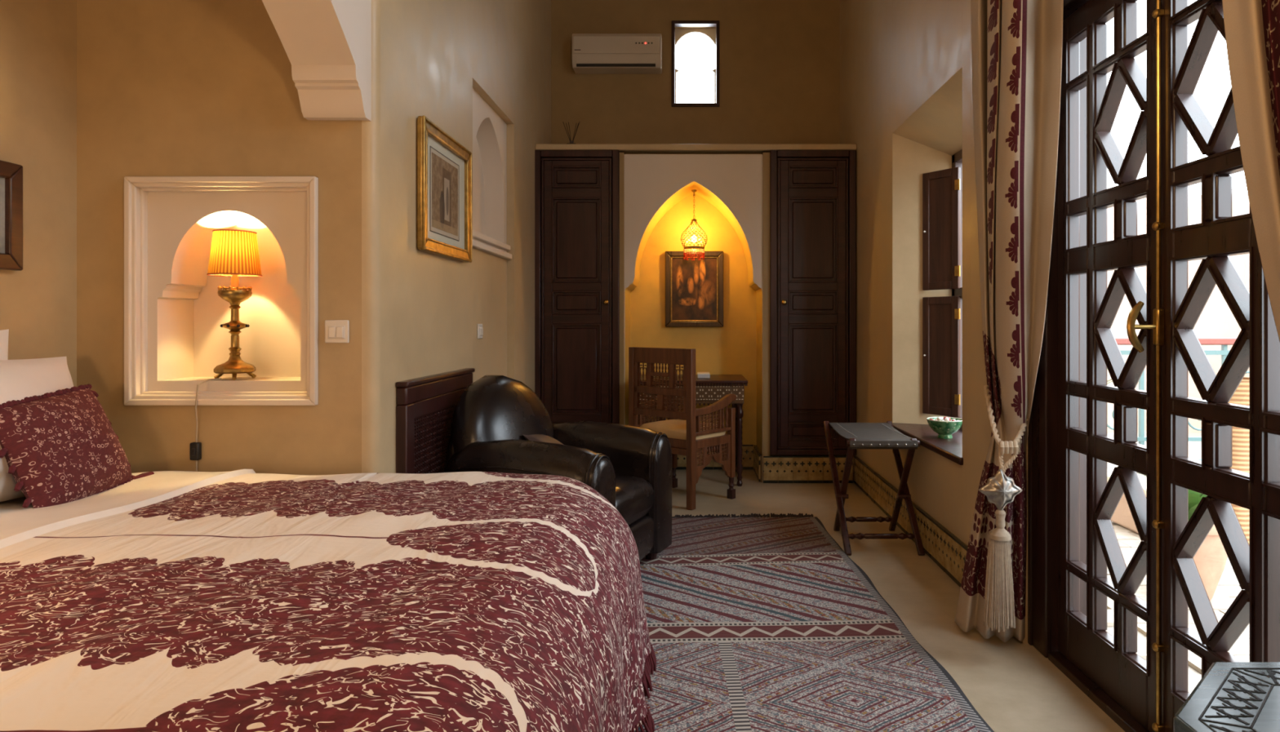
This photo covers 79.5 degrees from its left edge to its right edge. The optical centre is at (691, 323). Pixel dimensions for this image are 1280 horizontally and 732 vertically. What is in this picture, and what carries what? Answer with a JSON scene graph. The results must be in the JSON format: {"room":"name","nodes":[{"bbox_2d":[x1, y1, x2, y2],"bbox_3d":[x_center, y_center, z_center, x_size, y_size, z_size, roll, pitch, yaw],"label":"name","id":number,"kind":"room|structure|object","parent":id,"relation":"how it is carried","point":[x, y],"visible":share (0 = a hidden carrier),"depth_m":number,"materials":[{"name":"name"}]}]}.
{"room":"hotel bedroom","nodes":[
{"label":"hotel bedroom","id":0,"kind":"room"},
{"bbox_2d":[0,0,76,386],"bbox_3d":[-2.300,-0.240,1.675,0.200,2.800,2.150,0,0,0],"label":"wall","id":1,"kind":"structure","parent":0,"point":[38,37],"depth_m":2.61,"materials":[{"name":"beige paint"}]},
{"bbox_2d":[0,328,8,359],"bbox_3d":[-2.127,0.285,2.085,0.134,0.532,0.670,0,0,0],"label":"headboard","id":2,"kind":"object","parent":1,"relation":"attached to","point":[4,334],"visible":0.13,"depth_m":2.37,"materials":[{"name":"fabric"}]},
{"bbox_2d":[0,160,22,271],"bbox_3d":[-2.182,-0.341,2.196,0.033,0.342,0.592,0,0,0],"label":"picture","id":3,"kind":"object","parent":1,"relation":"attached to","point":[11,174],"visible":1,"depth_m":2.44},
{"bbox_2d":[0,177,4,253],"bbox_3d":[-2.190,-0.341,2.195,0.016,0.262,0.510,0,0,0],"label":"print","id":4,"kind":"object","parent":3,"relation":"on","point":[2,179],"depth_m":2.43},
{"bbox_2d":[76,0,361,475],"bbox_3d":[-1.790,-0.240,2.900,1.220,2.800,0.300,0,0,0],"label":"wall","id":5,"kind":"structure","parent":0,"point":[165,87],"depth_m":2.75,"materials":[{"name":"beige paint"}]},
{"bbox_2d":[124,176,318,405],"bbox_3d":[-1.677,-0.115,2.859,0.681,0.815,0.262,0,0,0],"label":"niche","id":6,"kind":"object","parent":5,"relation":"attached to","point":[175,340],"visible":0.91,"depth_m":2.79,"materials":[{"name":"white paint"}]},
{"bbox_2d":[190,229,262,471],"bbox_3d":[-1.700,0.134,2.834,0.180,0.951,0.234,0,0,0],"label":"table lamp","id":7,"kind":"object","parent":6,"relation":"on","point":[234,253],"visible":0.98,"depth_m":2.81,"materials":[{"name":"gold metal"}]},
{"bbox_2d":[324,320,349,342],"bbox_3d":[-1.266,0.030,2.742,0.086,0.082,0.016,0,0,0],"label":"light switch","id":8,"kind":"object","parent":5,"relation":"attached to","point":[335,331],"visible":1,"depth_m":2.74,"materials":[{"name":"beige plastic"}]},
{"bbox_2d":[262,0,551,473],"bbox_3d":[-1.365,-0.890,2.200,0.470,4.100,8.400,0,0,0],"label":"wall","id":9,"kind":"structure","parent":0,"point":[422,311],"depth_m":3.19,"materials":[{"name":"beige paint"}]},
{"bbox_2d":[395,368,475,473],"bbox_3d":[-1.105,0.693,3.385,0.050,0.935,0.912,0,0,0],"label":"radiator cover","id":10,"kind":"object","parent":9,"relation":"attached to","point":[425,409],"visible":0.24,"depth_m":3.18,"materials":[{"name":"brown wood"}]},
{"bbox_2d":[417,115,471,262],"bbox_3d":[-1.109,-0.577,3.490,0.035,0.550,0.684,0,0,0],"label":"framed drawing","id":11,"kind":"object","parent":9,"relation":"attached to","point":[444,166],"visible":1,"depth_m":3.43,"materials":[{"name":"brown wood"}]},
{"bbox_2d":[477,324,483,338],"bbox_3d":[-1.167,0.045,4.255,0.016,0.082,0.086,0,0,0],"label":"light switch","id":12,"kind":"object","parent":9,"relation":"attached to","point":[480,330],"visible":1,"depth_m":4.23,"materials":[{"name":"beige plastic"}]},
{"bbox_2d":[472,88,511,259],"bbox_3d":[-1.220,-0.838,4.435,0.160,0.865,0.930,0,0,0],"label":"niche","id":13,"kind":"object","parent":9,"relation":"attached to","point":[489,130],"visible":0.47,"depth_m":4.72,"materials":[{"name":"white paint"}]},
{"bbox_2d":[551,0,854,482],"bbox_3d":[0.035,-0.890,6.040,2.730,4.100,0.920,0,0,0],"label":"wall","id":14,"kind":"structure","parent":0,"point":[780,60],"depth_m":6.20,"materials":[{"name":"brown paint"}]},
{"bbox_2d":[534,150,619,424],"bbox_3d":[-0.831,-0.148,5.574,0.619,2.207,0.113,0,0,0],"label":"wardrobe","id":15,"kind":"object","parent":14,"relation":"attached to","point":[577,192],"visible":0.77,"depth_m":5.56,"materials":[{"name":"brown wood"}]},
{"bbox_2d":[572,33,662,74],"bbox_3d":[-0.585,-2.143,6.100,0.700,0.267,0.198,0,0,0],"label":"air conditioner","id":16,"kind":"object","parent":14,"relation":"attached to","point":[592,53],"visible":1,"depth_m":6.01,"materials":[{"name":"beige plastic"}]},
{"bbox_2d":[624,154,762,424],"bbox_3d":[0.017,-0.015,5.603,1.010,2.430,0.015,0,0,0],"label":"arch","id":17,"kind":"object","parent":14,"relation":"attached to","point":[651,180],"visible":0.95,"depth_m":5.59,"materials":[{"name":"white paint"}]},
{"bbox_2d":[625,182,762,481],"bbox_3d":[0.017,0.077,5.855,1.002,2.225,0.490,0,0,0],"label":"wall niche","id":18,"kind":"object","parent":14,"relation":"in","point":[735,348],"visible":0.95,"depth_m":6.10,"materials":[{"name":"yellow paint"}]},
{"bbox_2d":[665,251,723,327],"bbox_3d":[0.025,-0.269,6.072,0.460,0.598,0.046,0,0,0],"label":"painting","id":19,"kind":"object","parent":18,"relation":"attached to","point":[694,289],"visible":0.97,"depth_m":6.08,"materials":[{"name":"brown paint"}]},
{"bbox_2d":[680,189,707,260],"bbox_3d":[0.022,-0.747,5.840,0.205,0.530,0.207,0,0,41],"label":"pendant lantern","id":20,"kind":"object","parent":18,"relation":"hanging from","point":[694,245],"visible":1,"depth_m":5.79,"materials":[{"name":"gold metal"}]},
{"bbox_2d":[675,444,753,469],"bbox_3d":[0.017,1.062,6.089,0.950,0.196,0.023,0,0,0],"label":"baseboard","id":21,"kind":"structure","parent":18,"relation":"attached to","point":[748,450],"depth_m":6.08,"materials":[{"name":"brown tile"}]},
{"bbox_2d":[671,20,719,106],"bbox_3d":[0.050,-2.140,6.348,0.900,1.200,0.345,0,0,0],"label":"window","id":22,"kind":"structure","parent":14,"relation":"in","point":[695,43],"depth_m":6.22,"materials":[{"name":"white glass"}]},
{"bbox_2d":[535,143,856,154],"bbox_3d":[0.035,-1.278,5.880,2.330,0.045,0.640,0,0,0],"label":"ledge","id":23,"kind":"object","parent":14,"relation":"attached to","point":[622,148],"visible":0.46,"depth_m":5.56,"materials":[{"name":"brown wood"}]},
{"bbox_2d":[562,121,579,143],"bbox_3d":[-0.897,-1.404,5.750,0.131,0.209,0.060,0,0,0],"label":"reed diffuser","id":24,"kind":"object","parent":23,"relation":"on","point":[569,136],"visible":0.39,"depth_m":5.75,"materials":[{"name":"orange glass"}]},
{"bbox_2d":[753,444,761,482],"bbox_3d":[0.505,1.062,5.840,0.022,0.196,0.480,0,0,0],"label":"baseboard","id":25,"kind":"structure","parent":14,"relation":"attached to","point":[757,455],"depth_m":5.77,"materials":[{"name":"brown tile"}]},
{"bbox_2d":[763,456,853,483],"bbox_3d":[0.846,1.062,5.569,0.648,0.196,0.023,0,0,0],"label":"baseboard","id":26,"kind":"structure","parent":14,"relation":"attached to","point":[776,469],"depth_m":5.56,"materials":[{"name":"brown tile"}]},
{"bbox_2d":[769,150,856,455],"bbox_3d":[0.883,-0.148,5.574,0.622,2.207,0.113,0,0,0],"label":"wardrobe","id":27,"kind":"object","parent":14,"relation":"attached to","point":[813,193],"visible":0.94,"depth_m":5.56,"materials":[{"name":"brown wood"}]},
{"bbox_2d":[671,469,1124,731],"bbox_3d":[-0.583,1.220,2.200,3.635,0.120,8.400,0,0,0],"label":"floor","id":28,"kind":"structure","parent":0,"point":[1013,687],"depth_m":3.07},
{"bbox_2d":[628,346,736,510],"bbox_3d":[-0.056,0.660,5.112,0.564,1.000,0.461,0,0,41],"label":"desk chair","id":29,"kind":"object","parent":28,"relation":"on","point":[685,437],"visible":0.84,"depth_m":4.94,"materials":[{"name":"brown wood"}]},
{"bbox_2d":[640,374,747,486],"bbox_3d":[-0.013,0.782,5.735,0.825,0.755,0.640,0,0,0],"label":"desk","id":30,"kind":"object","parent":28,"relation":"on","point":[711,390],"visible":0.39,"depth_m":5.44,"materials":[{"name":"brown wood"}]},
{"bbox_2d":[697,372,710,378],"bbox_3d":[0.090,0.385,5.669,0.091,0.036,0.146,0,0,0],"label":"book","id":31,"kind":"object","parent":30,"relation":"on","point":[700,375],"visible":1,"depth_m":5.60,"materials":[{"name":"white paper"}]},
{"bbox_2d":[634,513,994,731],"bbox_3d":[0.003,1.144,2.579,1.688,0.030,4.011,0,0,-3],"label":"rug","id":32,"kind":"object","parent":28,"relation":"on","point":[755,624],"visible":0.63,"depth_m":2.75,"materials":[{"name":"grey fabric"}]},
{"bbox_2d":[444,375,671,560],"bbox_3d":[-0.627,0.705,3.553,0.839,0.910,0.883,0,0,20],"label":"armchair","id":33,"kind":"object","parent":32,"relation":"on","point":[629,466],"visible":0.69,"depth_m":3.49,"materials":[{"name":"black leather"}]},
{"bbox_2d":[451,375,554,453],"bbox_3d":[-0.860,0.525,3.637,0.336,0.550,0.730,0,0,20],"label":"backrest","id":34,"kind":"object","parent":33,"relation":"on","point":[492,410],"depth_m":3.47,"materials":[{"name":"black leather"}]},
{"bbox_2d":[522,434,563,444],"bbox_3d":[-0.643,0.615,3.623,0.209,0.212,0.325,0,0,12],"label":"cushion","id":35,"kind":"object","parent":33,"relation":"on","point":[535,437],"visible":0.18,"depth_m":3.57,"materials":[{"name":"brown leather"}]},
{"bbox_2d":[614,473,654,525],"bbox_3d":[-0.549,0.801,3.526,0.644,0.193,0.456,0,0,20],"label":"seat cushion","id":36,"kind":"object","parent":33,"relation":"on","point":[634,493],"depth_m":3.47,"materials":[{"name":"black leather"}]},
{"bbox_2d":[823,421,924,555],"bbox_3d":[0.968,0.868,4.150,0.397,0.598,0.651,0,0,0],"label":"stand","id":37,"kind":"object","parent":28,"relation":"on","point":[860,435],"visible":0.99,"depth_m":4.04,"materials":[{"name":"brown wood"}]},
{"bbox_2d":[1173,662,1279,731],"bbox_3d":[0.902,0.835,0.885,0.552,0.651,0.552,0,0,0],"label":"table","id":38,"kind":"object","parent":28,"relation":"on","point":[1230,696],"visible":1,"depth_m":1.03,"materials":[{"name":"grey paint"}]},
{"bbox_3d":[-1.265,0.868,1.810,1.850,0.585,1.700,0,0,0],"label":"bed","id":39,"kind":"object","parent":28,"relation":"on","visible":0},
{"bbox_2d":[0,469,656,731],"bbox_3d":[-1.144,0.824,1.851,2.092,0.648,2.175,0,0,0],"label":"bedspread","id":40,"kind":"object","parent":39,"relation":"on","point":[241,600],"visible":0.98,"depth_m":1.50,"materials":[{"name":"fabric"}]},
{"bbox_2d":[0,356,73,502],"bbox_3d":[-2.056,0.315,2.270,0.213,0.469,0.676,0,0,0],"label":"pillow","id":41,"kind":"object","parent":40,"relation":"on","point":[20,379],"visible":0.23,"depth_m":2.33,"materials":[{"name":"fabric"}]},
{"bbox_2d":[0,383,154,508],"bbox_3d":[-1.926,0.386,2.390,0.186,0.370,0.487,0,0,0],"label":"cushion","id":42,"kind":"object","parent":40,"relation":"on","point":[60,446],"visible":0.83,"depth_m":2.29,"materials":[{"name":"red fabric"}]},
{"bbox_2d":[840,0,1027,643],"bbox_3d":[1.355,-0.890,2.200,0.310,4.100,8.400,0,0,0],"label":"wall","id":43,"kind":"structure","parent":0,"point":[906,101],"depth_m":4.53,"materials":[{"name":"beige paint"}]},
{"bbox_2d":[853,456,968,587],"bbox_3d":[1.188,1.062,4.200,0.023,0.196,2.720,0,0,0],"label":"baseboard","id":44,"kind":"structure","parent":43,"relation":"attached to","point":[948,552],"depth_m":3.91,"materials":[{"name":"brown tile"}]},
{"bbox_2d":[892,422,963,465],"bbox_3d":[1.348,0.611,3.992,0.365,0.034,1.213,0,0,0],"label":"window sill","id":45,"kind":"structure","parent":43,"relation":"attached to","point":[951,449],"depth_m":3.91,"materials":[{"name":"brown wood"}]},
{"bbox_2d":[926,417,962,439],"bbox_3d":[1.315,0.545,3.980,0.186,0.097,0.186,0,0,0],"label":"bowl","id":46,"kind":"object","parent":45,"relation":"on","point":[944,429],"visible":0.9,"depth_m":3.92,"materials":[{"name":"green ceramic"}]},
{"bbox_2d":[922,166,960,290],"bbox_3d":[1.431,-0.533,4.392,0.036,0.683,0.256,0,0,-35],"label":"shutter","id":47,"kind":"object","parent":43,"relation":"attached to","point":[941,189],"visible":1,"depth_m":4.38,"materials":[{"name":"brown wood"}]},
{"bbox_2d":[922,296,960,417],"bbox_3d":[1.431,0.188,4.392,0.036,0.680,0.256,0,0,-35],"label":"shutter","id":48,"kind":"object","parent":43,"relation":"attached to","point":[941,315],"visible":1,"depth_m":4.38,"materials":[{"name":"brown wood"}]},
{"bbox_2d":[951,149,962,429],"bbox_3d":[1.540,-0.210,3.985,0.060,1.620,1.030,0,0,0],"label":"window","id":49,"kind":"structure","parent":43,"relation":"in","point":[957,158],"depth_m":4.40,"materials":[{"name":"brown wood"}]},
{"bbox_2d":[954,0,1063,642],"bbox_3d":[1.140,-0.226,2.770,0.266,2.728,0.664,0,0,-2],"label":"curtain","id":50,"kind":"object","parent":43,"relation":"hanging from","point":[1016,45],"visible":0.84,"depth_m":2.64,"materials":[{"name":"beige fabric"}]},
{"bbox_2d":[978,385,1028,632],"bbox_3d":[1.112,0.635,2.717,0.164,0.803,0.344,0,0,23],"label":"tieback","id":51,"kind":"object","parent":50,"relation":"attached to","point":[1000,490],"visible":0.96,"depth_m":2.59,"materials":[{"name":"beige fabric"}]},
{"bbox_2d":[1027,0,1149,731],"bbox_3d":[1.319,0.025,2.080,0.202,2.370,1.440,0,0,0],"label":"door frame","id":52,"kind":"structure","parent":43,"relation":"attached to","point":[1042,437],"depth_m":2.65,"materials":[{"name":"brown wood"}]},
{"bbox_2d":[1057,0,1164,731],"bbox_3d":[1.238,0.050,2.349,0.134,2.160,0.602,0,0,0],"label":"door","id":53,"kind":"structure","parent":43,"relation":"in","point":[1113,663],"depth_m":2.33,"materials":[{"name":"brown wood"}]},
{"bbox_2d":[1161,0,1279,731],"bbox_3d":[1.282,0.050,1.779,0.046,2.160,0.578,0,0,0],"label":"door","id":54,"kind":"structure","parent":43,"relation":"in","point":[1220,235],"depth_m":1.89,"materials":[{"name":"brown wood"}]},
{"bbox_2d":[1222,0,1279,342],"bbox_3d":[1.151,-0.165,1.470,0.132,2.550,0.306,0,0,0],"label":"curtain","id":55,"kind":"object","parent":43,"relation":"hanging from","point":[1251,27],"visible":1,"depth_m":1.51,"materials":[{"name":"beige fabric"}]},
{"label":"outside","id":56,"kind":"structure","parent":0,"visible":0},
{"bbox_2d":[1106,432,1249,693],"bbox_3d":[4.900,1.309,2.500,7.400,0.202,13.000,0,0,0],"label":"floor","id":57,"kind":"structure","parent":56,"point":[1228,588],"depth_m":3.36,"materials":[{"name":"brown"}]},
{"bbox_2d":[1106,458,1201,533],"bbox_3d":[3.425,1.020,4.505,1.850,0.380,0.590,0,0,0],"label":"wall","id":58,"kind":"structure","parent":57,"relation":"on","point":[1122,516],"depth_m":4.53,"materials":[{"name":"pink paint"}]},
{"bbox_2d":[1106,194,1249,432],"bbox_3d":[4.005,-0.090,2.500,4.990,2.700,13.000,0,0,0],"label":"wall","id":59,"kind":"structure","parent":57,"relation":"on","point":[1216,319],"depth_m":8.60,"materials":[{"name":"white paint"}]},
{"bbox_2d":[1106,337,1249,444],"bbox_3d":[3.975,0.652,4.955,3.250,1.115,0.070,0,0,0],"label":"railing","id":60,"kind":"object","parent":57,"relation":"on","point":[1224,342],"visible":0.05,"depth_m":4.93,"materials":[{"name":"red"}]},
{"bbox_2d":[1145,475,1227,600],"bbox_3d":[2.215,0.930,3.392,0.394,0.560,0.512,0,0,39],"label":"potted plant","id":61,"kind":"object","parent":57,"relation":"on","point":[1211,558],"visible":0.1,"depth_m":3.27,"materials":[{"name":"green plant"}]},
{"bbox_2d":[1227,377,1249,545],"bbox_3d":[2.860,0.750,4.020,0.310,0.920,0.310,0,0,0],"label":"shutter","id":62,"kind":"object","parent":57,"relation":"on","point":[1241,437],"visible":0.11,"depth_m":3.95,"materials":[{"name":"beige wood"}]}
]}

